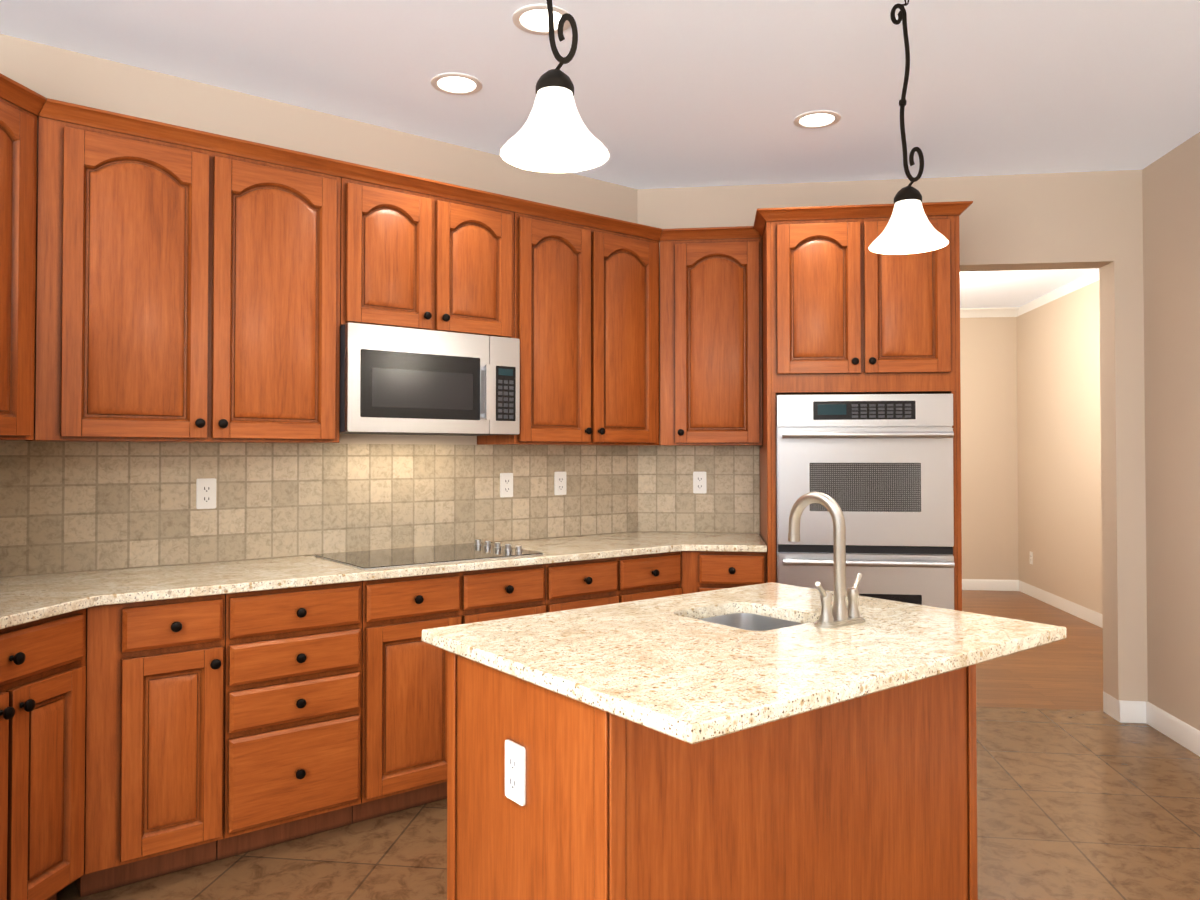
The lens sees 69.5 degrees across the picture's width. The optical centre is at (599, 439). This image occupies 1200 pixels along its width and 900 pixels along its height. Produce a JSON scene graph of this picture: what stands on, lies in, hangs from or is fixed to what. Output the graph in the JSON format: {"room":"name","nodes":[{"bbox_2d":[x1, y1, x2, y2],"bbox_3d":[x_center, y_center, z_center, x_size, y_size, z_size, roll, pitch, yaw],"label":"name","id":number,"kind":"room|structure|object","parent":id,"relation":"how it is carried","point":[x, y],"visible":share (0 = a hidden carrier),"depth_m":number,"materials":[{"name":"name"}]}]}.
{"room":"kitchen","nodes":[
{"label":"kitchen","id":0,"kind":"room"},
{"bbox_2d":[0,34,637,575],"bbox_3d":[-0.971,0.017,3.796,2.970,2.750,0.120,1,-1,-38],"label":"wall","id":1,"kind":"structure","parent":0,"point":[52,72],"depth_m":3.53,"materials":[{"name":"beige paint"}]},
{"bbox_2d":[0,98,36,439],"bbox_3d":[-1.934,-0.517,2.417,0.382,1.028,0.607,0,-1,7],"label":"upper cabinet","id":2,"kind":"object","parent":1,"relation":"attached to","point":[18,160],"visible":1,"depth_m":2.61,"materials":[{"name":"brown wood"}]},
{"bbox_2d":[0,73,45,115],"bbox_3d":[-1.790,-1.041,2.413,0.076,0.048,0.620,0,-1,7],"label":"crown molding","id":3,"kind":"structure","parent":2,"relation":"attached to","point":[21,96],"depth_m":2.61,"materials":[{"name":"brown wood"}]},
{"bbox_2d":[26,116,340,442],"bbox_3d":[-1.458,-0.505,3.108,0.973,1.028,0.382,1,-1,-38],"label":"upper cabinet","id":4,"kind":"object","parent":1,"relation":"attached to","point":[185,294],"visible":1,"depth_m":2.94,"materials":[{"name":"brown wood"}]},
{"bbox_2d":[37,98,662,240],"bbox_3d":[-0.728,-1.023,3.498,2.620,0.048,0.076,1,-1,-38],"label":"crown molding","id":5,"kind":"structure","parent":4,"relation":"attached to","point":[107,120],"depth_m":3.23,"materials":[{"name":"brown wood"}]},
{"bbox_2d":[0,441,637,577],"bbox_3d":[-0.930,0.248,3.739,2.860,0.456,0.009,1,-1,-38],"label":"backsplash","id":6,"kind":"structure","parent":1,"relation":"attached to","point":[67,507],"depth_m":3.47,"materials":[{"name":"tile"}]},
{"bbox_2d":[196,478,215,508],"bbox_3d":[-1.496,0.206,3.291,0.070,0.115,0.008,1,-1,-38],"label":"electrical outlet","id":7,"kind":"object","parent":6,"relation":"attached to","point":[205,493],"visible":1,"depth_m":3.29,"materials":[{"name":"white plastic"}]},
{"bbox_2d":[500,473,512,496],"bbox_3d":[-0.442,0.216,4.106,0.070,0.115,0.008,1,-1,-38],"label":"electrical outlet","id":8,"kind":"object","parent":6,"relation":"attached to","point":[506,484],"visible":1,"depth_m":4.10,"materials":[{"name":"white plastic"}]},
{"bbox_2d":[554,472,565,494],"bbox_3d":[-0.196,0.217,4.296,0.070,0.115,0.008,1,-1,-38],"label":"electrical outlet","id":9,"kind":"object","parent":6,"relation":"attached to","point":[559,483],"visible":1,"depth_m":4.29,"materials":[{"name":"white plastic"}]},
{"bbox_2d":[340,177,513,337],"bbox_3d":[-0.765,-0.721,3.647,0.775,0.578,0.382,1,-1,-38],"label":"upper cabinet","id":10,"kind":"object","parent":1,"relation":"attached to","point":[412,259],"visible":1,"depth_m":3.49,"materials":[{"name":"brown wood"}]},
{"bbox_2d":[339,322,519,435],"bbox_3d":[-0.755,-0.227,3.616,0.759,0.412,0.426,1,-1,-38],"label":"microwave","id":11,"kind":"object","parent":10,"relation":"attached to","point":[401,381],"visible":0.98,"depth_m":3.44,"materials":[{"name":"grey metal"}]},
{"bbox_2d":[477,212,658,445],"bbox_3d":[-0.123,-0.488,4.139,0.843,1.028,0.382,1,-1,-38],"label":"upper cabinet","id":12,"kind":"object","parent":1,"relation":"attached to","point":[586,315],"visible":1,"depth_m":3.98,"materials":[{"name":"brown wood"}]},
{"bbox_2d":[0,0,1199,307],"bbox_3d":[0.658,-1.394,3.137,5.649,0.050,11.643,0,-1,7],"label":"ceiling","id":13,"kind":"structure","parent":0,"point":[684,93],"depth_m":3.23,"materials":[{"name":"white paint"}]},
{"bbox_2d":[431,73,481,94],"bbox_3d":[-0.550,-1.362,3.322,0.196,0.006,0.196,1,-1,-38],"label":"recessed light","id":14,"kind":"object","parent":13,"relation":"in","point":[456,83],"visible":1,"depth_m":3.32,"materials":[{"name":"white glass"}]},
{"bbox_2d":[512,4,570,34],"bbox_3d":[-0.189,-1.370,2.830,0.196,0.006,0.196,1,-1,-38],"label":"recessed light","id":15,"kind":"object","parent":13,"relation":"in","point":[532,19],"visible":0.69,"depth_m":2.82,"materials":[{"name":"white glass"}]},
{"bbox_2d":[500,0,608,172],"bbox_3d":[-0.091,-0.981,1.749,0.220,0.820,0.220,1,-1,-38],"label":"pendant light","id":16,"kind":"object","parent":13,"relation":"hanging from","point":[553,134],"visible":1,"depth_m":1.74,"materials":[{"name":"white glass"}]},
{"bbox_2d":[793,110,840,128],"bbox_3d":[0.921,-1.356,3.676,0.196,0.006,0.196,1,-1,-38],"label":"recessed light","id":17,"kind":"object","parent":13,"relation":"in","point":[817,119],"visible":1,"depth_m":3.67,"materials":[{"name":"white glass"}]},
{"bbox_2d":[868,0,948,254],"bbox_3d":[0.890,-0.969,2.508,0.220,0.820,0.220,1,-1,-38],"label":"pendant light","id":18,"kind":"object","parent":13,"relation":"hanging from","point":[909,228],"visible":1,"depth_m":2.50,"materials":[{"name":"white glass"}]},
{"bbox_2d":[57,590,1199,899],"bbox_3d":[0.658,1.406,3.091,5.649,0.050,11.643,0,-1,7],"label":"floor","id":19,"kind":"structure","parent":0,"point":[1085,805],"depth_m":3.11,"materials":[{"name":"tile"}]},
{"bbox_2d":[0,608,85,899],"bbox_3d":[-1.813,0.925,2.279,0.652,0.884,0.578,0,-1,7],"label":"base cabinet","id":20,"kind":"object","parent":19,"relation":"on","point":[42,725],"visible":1,"depth_m":2.35,"materials":[{"name":"brown wood"}]},
{"bbox_2d":[0,532,766,628],"bbox_3d":[-0.670,0.484,3.290,3.900,0.030,1.030,1,-1,-38],"label":"countertop","id":21,"kind":"structure","parent":20,"relation":"on","point":[26,599],"depth_m":3.02,"materials":[{"name":"stone"}]},
{"bbox_2d":[314,539,543,569],"bbox_3d":[-0.694,0.458,3.541,0.781,0.031,0.526,1,-1,-38],"label":"cooktop","id":22,"kind":"object","parent":21,"relation":"in","point":[401,557],"visible":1,"depth_m":3.50,"materials":[{"name":"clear glass"}]},
{"bbox_2d":[75,594,224,896],"bbox_3d":[-1.520,0.935,2.866,0.384,0.884,0.652,1,-1,-38],"label":"base cabinet","id":23,"kind":"object","parent":19,"relation":"on","point":[154,742],"visible":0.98,"depth_m":2.63,"materials":[{"name":"brown wood"}]},
{"bbox_2d":[216,581,361,859],"bbox_3d":[-1.186,0.939,3.124,0.456,0.884,0.651,1,-1,-38],"label":"base cabinet","id":24,"kind":"object","parent":19,"relation":"on","point":[293,715],"visible":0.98,"depth_m":2.88,"materials":[{"name":"brown wood"}]},
{"bbox_2d":[352,564,545,823],"bbox_3d":[-0.697,0.946,3.502,0.775,0.884,0.652,1,-1,-38],"label":"base cabinet","id":25,"kind":"object","parent":19,"relation":"on","point":[404,715],"visible":0.54,"depth_m":3.16,"materials":[{"name":"brown wood"}]},
{"bbox_2d":[545,551,681,612],"bbox_3d":[-0.092,0.953,3.969,0.750,0.884,0.652,1,-1,-38],"label":"base cabinet","id":26,"kind":"object","parent":19,"relation":"on","point":[584,583],"visible":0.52,"depth_m":3.72,"materials":[{"name":"brown wood"}]},
{"bbox_2d":[447,651,977,899],"bbox_3d":[0.300,0.923,2.116,1.225,0.884,0.647,1,-1,-38],"label":"kitchen island","id":27,"kind":"object","parent":19,"relation":"on","point":[872,796],"visible":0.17,"depth_m":1.79,"materials":[{"name":"brown wood"}]},
{"bbox_2d":[505,739,525,805],"bbox_3d":[-0.172,0.668,1.738,0.008,0.115,0.070,1,-1,-38],"label":"outlet","id":28,"kind":"object","parent":27,"relation":"attached to","point":[515,772],"visible":1,"depth_m":1.73,"materials":[{"name":"white plastic"}]},
{"bbox_2d":[422,582,1065,743],"bbox_3d":[0.348,0.464,2.060,1.236,0.030,0.918,1,-1,-38],"label":"island countertop","id":29,"kind":"structure","parent":27,"relation":"on","point":[674,667],"depth_m":1.82,"materials":[{"name":"stone"}]},
{"bbox_2d":[698,613,802,630],"bbox_3d":[0.384,0.570,2.221,0.350,0.175,0.375,1,-1,-38],"label":"sink bowl","id":30,"kind":"object","parent":29,"relation":"in","point":[750,621],"visible":0.02,"depth_m":2.40,"materials":[{"name":"silver metal"}]},
{"bbox_2d":[788,492,864,627],"bbox_3d":[0.547,0.290,2.170,0.218,0.320,0.184,1,-1,-38],"label":"faucet","id":31,"kind":"object","parent":29,"relation":"on","point":[839,614],"visible":1,"depth_m":2.11,"materials":[{"name":"silver metal"}]},
{"bbox_2d":[681,551,766,593],"bbox_3d":[0.600,0.958,4.228,0.390,0.884,0.652,0,-1,7],"label":"base cabinet","id":32,"kind":"object","parent":19,"relation":"on","point":[701,571],"visible":0.33,"depth_m":3.95,"materials":[{"name":"brown wood"}]},
{"bbox_2d":[759,215,961,610],"bbox_3d":[1.210,0.198,4.148,0.840,2.400,0.682,0,-1,7],"label":"tall cabinet","id":33,"kind":"object","parent":19,"relation":"on","point":[845,310],"visible":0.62,"depth_m":3.87,"materials":[{"name":"brown wood"}]},
{"bbox_2d":[659,201,972,241],"bbox_3d":[0.977,-1.011,4.202,1.402,0.048,0.674,0,-1,7],"label":"crown molding","id":34,"kind":"structure","parent":33,"relation":"attached to","point":[764,215],"depth_m":3.89,"materials":[{"name":"brown wood"}]},
{"bbox_2d":[776,394,954,609],"bbox_3d":[1.203,0.451,4.089,0.757,1.293,0.696,0,-1,7],"label":"double oven","id":35,"kind":"object","parent":33,"relation":"in","point":[878,468],"visible":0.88,"depth_m":3.81,"materials":[{"name":"grey metal"}]},
{"bbox_2d":[637,170,1147,701],"bbox_3d":[1.501,0.030,4.545,2.700,2.750,0.170,0,-1,7],"label":"wall","id":36,"kind":"structure","parent":0,"point":[1079,220],"depth_m":4.38,"materials":[{"name":"beige paint"}]},
{"bbox_2d":[638,446,758,532],"bbox_3d":[0.519,0.262,4.574,0.634,0.456,0.009,0,-1,7],"label":"backsplash","id":37,"kind":"structure","parent":36,"relation":"attached to","point":[669,500],"depth_m":4.57,"materials":[{"name":"tile"}]},
{"bbox_2d":[693,472,706,492],"bbox_3d":[0.526,0.227,4.565,0.070,0.115,0.008,0,-1,8],"label":"electrical outlet","id":38,"kind":"object","parent":37,"relation":"attached to","point":[699,482],"visible":1,"depth_m":4.56,"materials":[{"name":"white plastic"}]},
{"bbox_2d":[660,238,762,445],"bbox_3d":[0.562,-0.484,4.393,0.501,1.028,0.382,0,-1,7],"label":"upper cabinet","id":39,"kind":"object","parent":36,"relation":"attached to","point":[711,381],"visible":1,"depth_m":4.24,"materials":[{"name":"brown wood"}]},
{"bbox_2d":[1103,691,1118,720],"bbox_3d":[2.593,1.350,4.383,0.014,0.105,0.170,0,-1,7],"label":"baseboard","id":40,"kind":"structure","parent":36,"relation":"attached to","point":[1110,705],"depth_m":4.38,"materials":[{"name":"white wood"}]},
{"bbox_2d":[1119,700,1145,722],"bbox_3d":[2.187,1.349,4.341,1.026,0.105,0.014,0,-1,7],"label":"baseboard","id":41,"kind":"structure","parent":36,"relation":"attached to","point":[1132,711],"depth_m":4.28,"materials":[{"name":"white wood"}]},
{"bbox_2d":[960,317,1015,579],"bbox_3d":[2.808,0.097,8.647,2.490,2.750,0.120,0,-1,7],"label":"wall","id":42,"kind":"structure","parent":0,"point":[987,344],"depth_m":8.46,"materials":[{"name":"beige paint"}]},
{"bbox_2d":[960,307,1018,317],"bbox_3d":[2.788,-1.237,8.572,2.534,0.085,0.076,0,-1,7],"label":"crown molding","id":43,"kind":"structure","parent":42,"relation":"attached to","point":[992,311],"depth_m":8.44,"materials":[{"name":"white"}]},
{"bbox_2d":[962,579,1018,590],"bbox_3d":[2.791,1.418,8.559,2.533,0.105,0.015,0,-1,7],"label":"baseboard","id":44,"kind":"structure","parent":42,"relation":"attached to","point":[967,584],"depth_m":8.42,"materials":[{"name":"white wood"}]},
{"bbox_2d":[1016,280,1101,613],"bbox_3d":[3.872,0.061,6.449,0.120,2.750,4.209,0,-1,7],"label":"wall","id":45,"kind":"structure","parent":0,"point":[1030,434],"depth_m":7.38,"materials":[{"name":"beige paint"}]},
{"bbox_2d":[1030,551,1032,563],"bbox_3d":[4.016,1.103,8.066,0.008,0.115,0.070,0,-1,7],"label":"outlet","id":46,"kind":"object","parent":45,"relation":"attached to","point":[1031,557],"visible":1,"depth_m":8.05,"materials":[{"name":"white plastic"}]},
{"bbox_2d":[1019,269,1098,315],"bbox_3d":[3.842,-1.272,6.419,0.075,0.085,4.080,0,-1,7],"label":"crown molding","id":47,"kind":"structure","parent":45,"relation":"attached to","point":[1081,282],"depth_m":7.36,"materials":[{"name":"white"}]},
{"bbox_2d":[1018,580,1102,627],"bbox_3d":[3.811,1.383,6.379,0.014,0.105,4.080,0,-1,7],"label":"baseboard","id":48,"kind":"structure","parent":45,"relation":"attached to","point":[1081,612],"depth_m":7.33,"materials":[{"name":"white wood"}]},
{"bbox_2d":[1142,132,1199,730],"bbox_3d":[2.311,-0.034,0.710,0.120,2.750,7.233,0,-1,7],"label":"wall","id":49,"kind":"structure","parent":0,"point":[1171,229],"depth_m":4.04,"materials":[{"name":"beige paint"}]},
{"bbox_2d":[1146,701,1199,755],"bbox_3d":[2.251,1.290,0.756,0.014,0.105,7.113,0,-1,7],"label":"baseboard","id":50,"kind":"structure","parent":49,"relation":"attached to","point":[1180,732],"depth_m":4.02,"materials":[{"name":"white wood"}]}
]}

